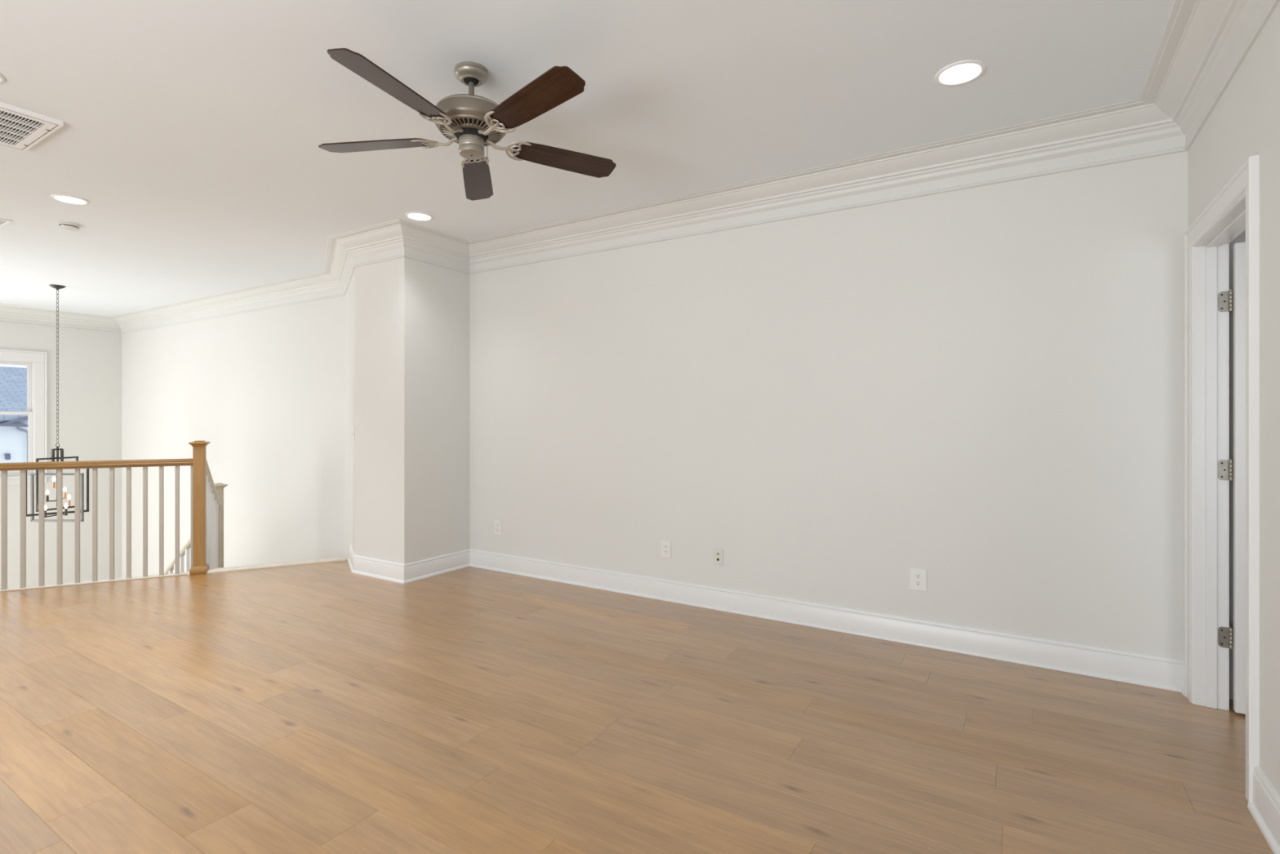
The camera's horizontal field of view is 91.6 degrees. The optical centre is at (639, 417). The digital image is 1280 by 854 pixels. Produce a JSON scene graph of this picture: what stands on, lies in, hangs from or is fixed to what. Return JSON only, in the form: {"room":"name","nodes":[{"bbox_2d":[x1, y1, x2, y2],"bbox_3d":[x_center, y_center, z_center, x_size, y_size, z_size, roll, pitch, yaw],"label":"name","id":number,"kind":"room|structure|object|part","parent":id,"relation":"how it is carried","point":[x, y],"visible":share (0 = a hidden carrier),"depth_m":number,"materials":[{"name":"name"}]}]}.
{"room":"upstairs loft","nodes":[
{"label":"upstairs loft","id":0,"kind":"room"},
{"bbox_2d":[0,322,121,588],"bbox_3d":[-8.997,1.460,7.274,0.120,5.840,4.720,0,0,32],"label":"wall","id":1,"kind":"structure","parent":0,"point":[90,371],"depth_m":8.79,"materials":[{"name":"white paint"}]},
{"bbox_2d":[0,348,49,485],"bbox_3d":[-8.508,-0.009,8.009,0.180,1.788,1.321,0,0,32],"label":"window","id":2,"kind":"structure","parent":1,"relation":"in","point":[37,370],"depth_m":8.44,"materials":[{"name":"white paint"}]},
{"bbox_3d":[-8.555,-0.399,8.038,0.036,0.708,1.017,0,0,32],"label":"sash","id":3,"kind":"part","parent":2,"relation":"part of","materials":[{"name":"clear glass"}]},
{"bbox_3d":[-8.521,0.328,8.017,0.036,0.830,1.017,0,0,32],"label":"sash","id":4,"kind":"part","parent":2,"relation":"part of","materials":[{"name":"white paint"}]},
{"bbox_3d":[-8.533,-0.005,8.025,0.120,1.548,1.073,0,0,32],"label":"frame","id":5,"kind":"part","parent":2,"relation":"part of","materials":[{"name":"white paint"}]},
{"bbox_3d":[-8.478,0.829,7.991,0.110,0.112,1.321,0,0,32],"label":"sill","id":6,"kind":"part","parent":2,"relation":"part of","materials":[{"name":"white paint"}]},
{"bbox_2d":[0,304,121,333],"bbox_3d":[-8.826,-1.356,7.239,0.206,0.210,4.600,0,0,32],"label":"trim","id":7,"kind":"structure","parent":1,"relation":"attached to","point":[8,314],"depth_m":8.59,"materials":[{"name":"white paint"}]},
{"bbox_2d":[0,0,1174,316],"bbox_3d":[-3.431,-1.535,3.088,13.990,0.150,6.400,0,0,32],"label":"ceiling","id":8,"kind":"structure","parent":0,"point":[192,132],"depth_m":2.84,"materials":[{"name":"paint"}]},
{"bbox_2d":[0,73,4,83],"bbox_3d":[-2.806,-1.456,2.614,0.192,0.009,0.192,0,0,32],"label":"recessed light","id":9,"kind":"object","parent":8,"relation":"in","point":[2,77],"visible":1,"depth_m":2.67,"materials":[{"name":"white plastic"}]},
{"bbox_2d":[0,218,12,227],"bbox_3d":[-4.885,-1.456,4.535,0.335,0.009,0.375,0,0,32],"label":"ceiling vent","id":10,"kind":"object","parent":8,"relation":"in","point":[3,222],"visible":1,"depth_m":4.62,"materials":[{"name":"white metal"}]},
{"bbox_2d":[0,102,63,151],"bbox_3d":[-3.240,-1.449,2.952,0.570,0.022,0.609,0,0,32],"label":"ceiling vent","id":11,"kind":"object","parent":8,"relation":"in","point":[20,129],"visible":1,"depth_m":3.09,"materials":[{"name":"white metal"}]},
{"bbox_2d":[26,284,88,521],"bbox_3d":[-6.423,-0.158,6.844,0.541,2.604,0.355,0,0,-21],"label":"chandelier","id":12,"kind":"object","parent":8,"relation":"hanging from","point":[65,506],"visible":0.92,"depth_m":6.86,"materials":[{"name":"grey metal"}]},
{"bbox_3d":[-6.432,0.876,6.865,0.572,0.535,0.022,0,0,0],"label":"cage frame","id":13,"kind":"part","parent":12,"relation":"part of","materials":[{"name":"grey metal"}]},
{"bbox_3d":[-6.429,0.722,6.865,0.018,0.575,0.386,0,0,18],"label":"cage frame","id":14,"kind":"part","parent":12,"relation":"part of","materials":[{"name":"black metal"}]},
{"bbox_3d":[-6.429,0.645,6.865,0.097,0.670,0.097,0,0,-45],"label":"stem","id":15,"kind":"part","parent":12,"relation":"part of","materials":[{"name":"black metal"}]},
{"bbox_3d":[-6.429,-0.545,6.865,0.041,1.744,0.024,0,0,27],"label":"chain","id":16,"kind":"part","parent":12,"relation":"part of","materials":[{"name":"grey metal"}]},
{"bbox_3d":[-6.429,0.782,6.865,0.522,0.556,0.022,0,0,-43],"label":"cage frame","id":17,"kind":"part","parent":12,"relation":"part of","materials":[{"name":"black metal"}]},
{"bbox_2d":[56,222,79,231],"bbox_3d":[-4.313,-1.437,4.695,0.132,0.047,0.132,0,0,32],"label":"smoke detector","id":18,"kind":"object","parent":8,"relation":"attached to","point":[70,227],"visible":1,"depth_m":4.66,"materials":[{"name":"white plastic"}]},
{"bbox_2d":[50,194,88,204],"bbox_3d":[-3.803,-1.456,4.151,0.192,0.009,0.192,0,0,32],"label":"recessed light","id":19,"kind":"object","parent":8,"relation":"in","point":[69,199],"visible":1,"depth_m":4.15,"materials":[{"name":"white plastic"}]},
{"bbox_2d":[404,211,433,221],"bbox_3d":[-1.597,-1.456,4.499,0.192,0.009,0.192,0,0,32],"label":"recessed light","id":20,"kind":"object","parent":8,"relation":"in","point":[420,216],"visible":1,"depth_m":4.49,"materials":[{"name":"white plastic"}]},
{"bbox_2d":[318,48,616,200],"bbox_3d":[-0.705,-1.268,2.569,1.271,0.383,1.256,0,0,32],"label":"ceiling fan","id":21,"kind":"object","parent":8,"relation":"hanging from","point":[473,122],"visible":1,"depth_m":2.51,"materials":[{"name":"brown wood"}]},
{"bbox_3d":[-1.122,-1.164,2.655,0.483,0.006,0.138,-1,10,7],"label":"blade","id":22,"kind":"part","parent":21,"relation":"part of","materials":[{"name":"brown wood"}]},
{"bbox_3d":[-0.881,-1.181,2.225,0.138,0.006,0.483,12,3,24],"label":"blade","id":23,"kind":"part","parent":21,"relation":"part of","materials":[{"name":"brown wood"}]},
{"bbox_2d":[439,114,503,146],"bbox_3d":[-0.706,-1.195,2.608,0.260,0.028,0.260,0,0,32],"label":"vent grille","id":24,"kind":"object","parent":21,"relation":"attached to","point":[465,124],"depth_m":2.55,"materials":[{"name":"grey metal"}]},
{"bbox_3d":[-0.788,-1.155,3.018,0.138,0.006,0.483,-13,0,-12],"label":"blade","id":25,"kind":"part","parent":21,"relation":"part of","materials":[{"name":"brown wood"}]},
{"bbox_3d":[-0.397,-1.183,2.322,0.483,0.006,0.138,-2,-15,43],"label":"blade","id":26,"kind":"part","parent":21,"relation":"part of","materials":[{"name":"brown wood"}]},
{"bbox_3d":[-0.340,-1.167,2.812,0.483,0.006,0.138,0,-15,-29],"label":"blade","id":27,"kind":"part","parent":21,"relation":"part of","materials":[{"name":"brown wood"}]},
{"bbox_2d":[934,59,986,85],"bbox_3d":[1.353,-1.456,2.631,0.192,0.009,0.192,0,0,32],"label":"recessed light","id":28,"kind":"object","parent":8,"relation":"in","point":[962,72],"visible":1,"depth_m":2.62,"materials":[{"name":"white plastic"}]},
{"bbox_2d":[0,559,1273,853],"bbox_3d":[-2.372,1.405,2.258,11.116,0.250,6.300,0,0,32],"label":"floor","id":29,"kind":"structure","parent":0,"point":[323,708],"depth_m":2.55,"materials":[{"name":"brown wood"}]},
{"bbox_2d":[0,440,210,591],"bbox_3d":[-5.273,0.734,4.336,3.770,1.093,0.129,0,0,-26],"label":"landing railing","id":30,"kind":"object","parent":29,"relation":"on","point":[197,463],"visible":1,"depth_m":4.88,"materials":[{"name":"brown wood"}]},
{"bbox_3d":[-5.329,1.275,4.309,3.645,0.010,0.062,0,0,-26],"label":"shoe rail","id":31,"kind":"part","parent":30,"relation":"part of","materials":[{"name":"white wood"}]},
{"bbox_3d":[-5.320,0.361,4.312,3.665,0.058,0.062,0,0,-26],"label":"handrail","id":32,"kind":"part","parent":30,"relation":"part of","materials":[{"name":"brown wood"}]},
{"bbox_3d":[-3.641,0.756,5.143,0.079,1.048,0.079,0,0,-26],"label":"newel post","id":33,"kind":"part","parent":30,"relation":"part of","materials":[{"name":"brown wood"}]},
{"bbox_2d":[186,556,346,575],"bbox_3d":[-3.188,1.282,5.370,1.175,0.037,0.105,0,0,-26],"label":"trim","id":34,"kind":"structure","parent":29,"relation":"on","point":[340,558],"depth_m":5.36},
{"bbox_2d":[345,257,470,564],"bbox_3d":[-2.420,0.035,5.595,1.797,2.990,0.672,0,0,32],"label":"wall pier","id":35,"kind":"object","parent":29,"relation":"on","point":[407,321],"visible":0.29,"depth_m":5.05,"materials":[{"name":"white paint"}]},
{"bbox_2d":[347,544,355,572],"bbox_3d":[-2.493,1.208,5.374,0.028,0.144,0.508,0,0,-29],"label":"baseboard","id":36,"kind":"structure","parent":35,"relation":"attached to","point":[350,560],"depth_m":5.36,"materials":[{"name":"white paint"}]},
{"bbox_2d":[351,426,355,440],"bbox_3d":[-2.434,0.133,5.274,0.021,0.116,0.116,0,0,-29],"label":"light switch","id":37,"kind":"object","parent":35,"relation":"attached to","point":[353,428],"visible":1,"depth_m":5.23,"materials":[{"name":"white plastic"}]},
{"bbox_3d":[-2.428,0.133,5.277,0.006,0.116,0.116,0,0,-29],"label":"plate","id":38,"kind":"part","parent":37,"relation":"part of","materials":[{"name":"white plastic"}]},
{"bbox_2d":[328,218,404,266],"bbox_3d":[-2.087,-1.356,4.873,0.885,0.210,0.206,0,0,32],"label":"trim","id":39,"kind":"structure","parent":35,"relation":"attached to","point":[382,242],"depth_m":4.92,"materials":[{"name":"white paint"}]},
{"bbox_2d":[351,555,404,583],"bbox_3d":[-2.096,1.208,4.983,0.660,0.144,0.028,0,0,32],"label":"baseboard","id":40,"kind":"structure","parent":35,"relation":"attached to","point":[393,571],"depth_m":4.97,"materials":[{"name":"white paint"}]},
{"bbox_2d":[399,218,470,274],"bbox_3d":[-1.622,-1.356,4.981,0.206,0.210,0.878,0,0,32],"label":"trim","id":41,"kind":"structure","parent":35,"relation":"attached to","point":[421,243],"depth_m":5.00,"materials":[{"name":"white paint"}]},
{"bbox_2d":[403,548,470,583],"bbox_3d":[-1.651,1.208,5.103,0.028,0.144,0.700,0,0,32],"label":"baseboard","id":42,"kind":"object","parent":35,"relation":"attached to","point":[425,568],"visible":1,"depth_m":5.07,"materials":[{"name":"white paint"}]},
{"bbox_2d":[121,151,1245,699],"bbox_3d":[-1.824,1.460,5.692,13.990,5.840,0.120,0,0,32],"label":"wall","id":43,"kind":"structure","parent":0,"point":[980,389],"depth_m":3.82,"materials":[{"name":"white paint"}]},
{"bbox_2d":[110,271,344,333],"bbox_3d":[-5.412,-1.356,7.714,5.520,0.210,0.206,0,0,32],"label":"trim","id":44,"kind":"structure","parent":43,"relation":"attached to","point":[322,285],"depth_m":7.34,"materials":[{"name":"white paint"}]},
{"bbox_2d":[323,237,355,295],"bbox_3d":[-2.763,-1.356,5.685,0.206,0.210,1.407,0,0,-29],"label":"trim","id":45,"kind":"structure","parent":43,"relation":"attached to","point":[339,262],"depth_m":5.60,"materials":[{"name":"white paint"}]},
{"bbox_2d":[494,520,501,534],"bbox_3d":[-1.196,0.920,5.229,0.074,0.118,0.009,0,0,32],"label":"wall outlet","id":46,"kind":"object","parent":43,"relation":"attached to","point":[497,523],"visible":1,"depth_m":5.22,"materials":[{"name":"white plastic"}]},
{"bbox_2d":[661,539,671,558],"bbox_3d":[0.183,0.923,4.378,0.080,0.122,0.009,0,0,32],"label":"wall outlet","id":47,"kind":"object","parent":43,"relation":"attached to","point":[665,544],"visible":1,"depth_m":4.37,"materials":[{"name":"white plastic"}]},
{"bbox_2d":[713,547,723,564],"bbox_3d":[0.522,0.929,4.166,0.072,0.108,0.013,0,0,32],"label":"cable jack plate","id":48,"kind":"object","parent":43,"relation":"attached to","point":[717,553],"visible":1,"depth_m":4.16,"materials":[{"name":"beige plastic"}]},
{"bbox_2d":[469,548,1184,692],"bbox_3d":[0.536,1.208,4.149,4.753,0.144,0.028,0,0,32],"label":"baseboard","id":49,"kind":"structure","parent":43,"relation":"attached to","point":[1140,668],"depth_m":3.62,"materials":[{"name":"white paint"}]},
{"bbox_2d":[468,98,1186,274],"bbox_3d":[0.489,-1.356,4.073,4.753,0.210,0.206,0,0,32],"label":"trim","id":50,"kind":"structure","parent":43,"relation":"attached to","point":[1135,129],"depth_m":3.59,"materials":[{"name":"white paint"}]},
{"bbox_2d":[909,567,926,591],"bbox_3d":[1.574,0.914,3.520,0.090,0.124,0.009,0,0,32],"label":"wall outlet","id":51,"kind":"object","parent":43,"relation":"attached to","point":[917,577],"visible":1,"depth_m":3.52,"materials":[{"name":"white plastic"}]},
{"bbox_2d":[915,580,921,585],"bbox_3d":[1.572,0.933,3.518,0.034,0.027,0.003,0,0,32],"label":"receptacle","id":52,"kind":"object","parent":51,"relation":"attached to","point":[917,582],"depth_m":3.52,"materials":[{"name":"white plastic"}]},
{"bbox_2d":[915,573,921,578],"bbox_3d":[1.572,0.894,3.518,0.034,0.027,0.003,0,0,32],"label":"receptacle","id":53,"kind":"object","parent":51,"relation":"attached to","point":[917,575],"depth_m":3.52,"materials":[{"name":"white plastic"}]},
{"bbox_2d":[1187,1,1279,795],"bbox_3d":[1.005,-0.080,0.281,0.107,2.760,6.120,0,0,32],"label":"wall","id":54,"kind":"structure","parent":0,"point":[1244,122],"depth_m":1.99,"materials":[{"name":"white paint"}]},
{"bbox_2d":[1181,687,1184,695],"bbox_3d":[2.537,1.208,2.894,0.028,0.144,0.062,0,0,32],"label":"baseboard","id":55,"kind":"structure","parent":54,"relation":"attached to","point":[1183,688],"depth_m":2.88,"materials":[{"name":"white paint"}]},
{"bbox_2d":[1138,0,1279,151],"bbox_3d":[0.903,-1.356,0.414,0.206,0.210,6.000,0,0,32],"label":"trim","id":56,"kind":"structure","parent":54,"relation":"attached to","point":[1202,45],"depth_m":2.37,"materials":[{"name":"white paint"}]},
{"bbox_2d":[1194,195,1245,710],"bbox_3d":[2.323,0.248,2.418,0.115,2.064,0.827,0,0,32],"label":"trim","id":57,"kind":"structure","parent":54,"relation":"attached to","point":[1211,252],"depth_m":2.74,"materials":[{"name":"white paint"}]},
{"bbox_2d":[1184,155,1258,803],"bbox_3d":[2.268,0.210,2.453,0.024,2.139,0.977,0,0,32],"label":"trim","id":58,"kind":"structure","parent":54,"relation":"attached to","point":[1245,181],"depth_m":2.05,"materials":[{"name":"white paint"}]},
{"bbox_2d":[1217,241,1245,714],"bbox_3d":[2.878,0.257,2.510,0.806,2.022,0.049,0,0,32],"label":"door","id":59,"kind":"structure","parent":54,"relation":"in","point":[1224,298],"depth_m":2.67,"materials":[{"name":"white paint"}]},
{"bbox_2d":[1247,765,1279,853],"bbox_3d":[0.706,1.208,-0.074,0.028,0.144,4.963,0,0,32],"label":"baseboard","id":60,"kind":"structure","parent":54,"relation":"attached to","point":[1264,808],"depth_m":1.92,"materials":[{"name":"white paint"}]},
{"label":"outside","id":61,"kind":"structure","parent":0,"visible":0},
{"bbox_2d":[0,366,27,462],"bbox_3d":[-19.583,1.355,18.340,6.900,5.850,18.600,0,0,32],"label":"house","id":62,"kind":"structure","parent":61,"point":[13,380],"depth_m":17.04,"materials":[{"name":"white paint"}]},
{"bbox_2d":[4,453,10,459],"bbox_3d":[-17.023,1.038,16.738,0.140,0.165,0.100,0,0,32],"label":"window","id":63,"kind":"structure","parent":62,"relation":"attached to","point":[6,455],"depth_m":16.71,"materials":[{"name":"blue metal"}]},
{"bbox_3d":[-4.795,2.872,6.694,4.531,2.817,1.282,0,0,32],"label":"floor","id":64,"kind":"structure","parent":0,"visible":0},
{"bbox_2d":[164,457,227,573],"bbox_3d":[-5.222,2.335,6.722,4.374,4.110,0.516,0,0,39],"label":"stair railing","id":65,"kind":"object","parent":64,"relation":"on","point":[214,491],"visible":0.18,"depth_m":5.96,"materials":[{"name":"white wood"}]},
{"bbox_3d":[-5.623,2.124,7.013,3.400,2.508,0.062,0,0,32],"label":"handrail","id":66,"kind":"part","parent":65,"relation":"part of","materials":[{"name":"brown wood"}]},
{"bbox_3d":[-3.894,0.579,5.626,0.062,0.598,0.990,0,0,-28],"label":"handrail","id":67,"kind":"part","parent":65,"relation":"part of","materials":[{"name":"brown wood"}]},
{"bbox_3d":[-4.143,1.349,6.100,0.079,1.327,0.079,0,0,32],"label":"newel post","id":68,"kind":"part","parent":65,"relation":"part of","materials":[{"name":"white wood"}]}
]}

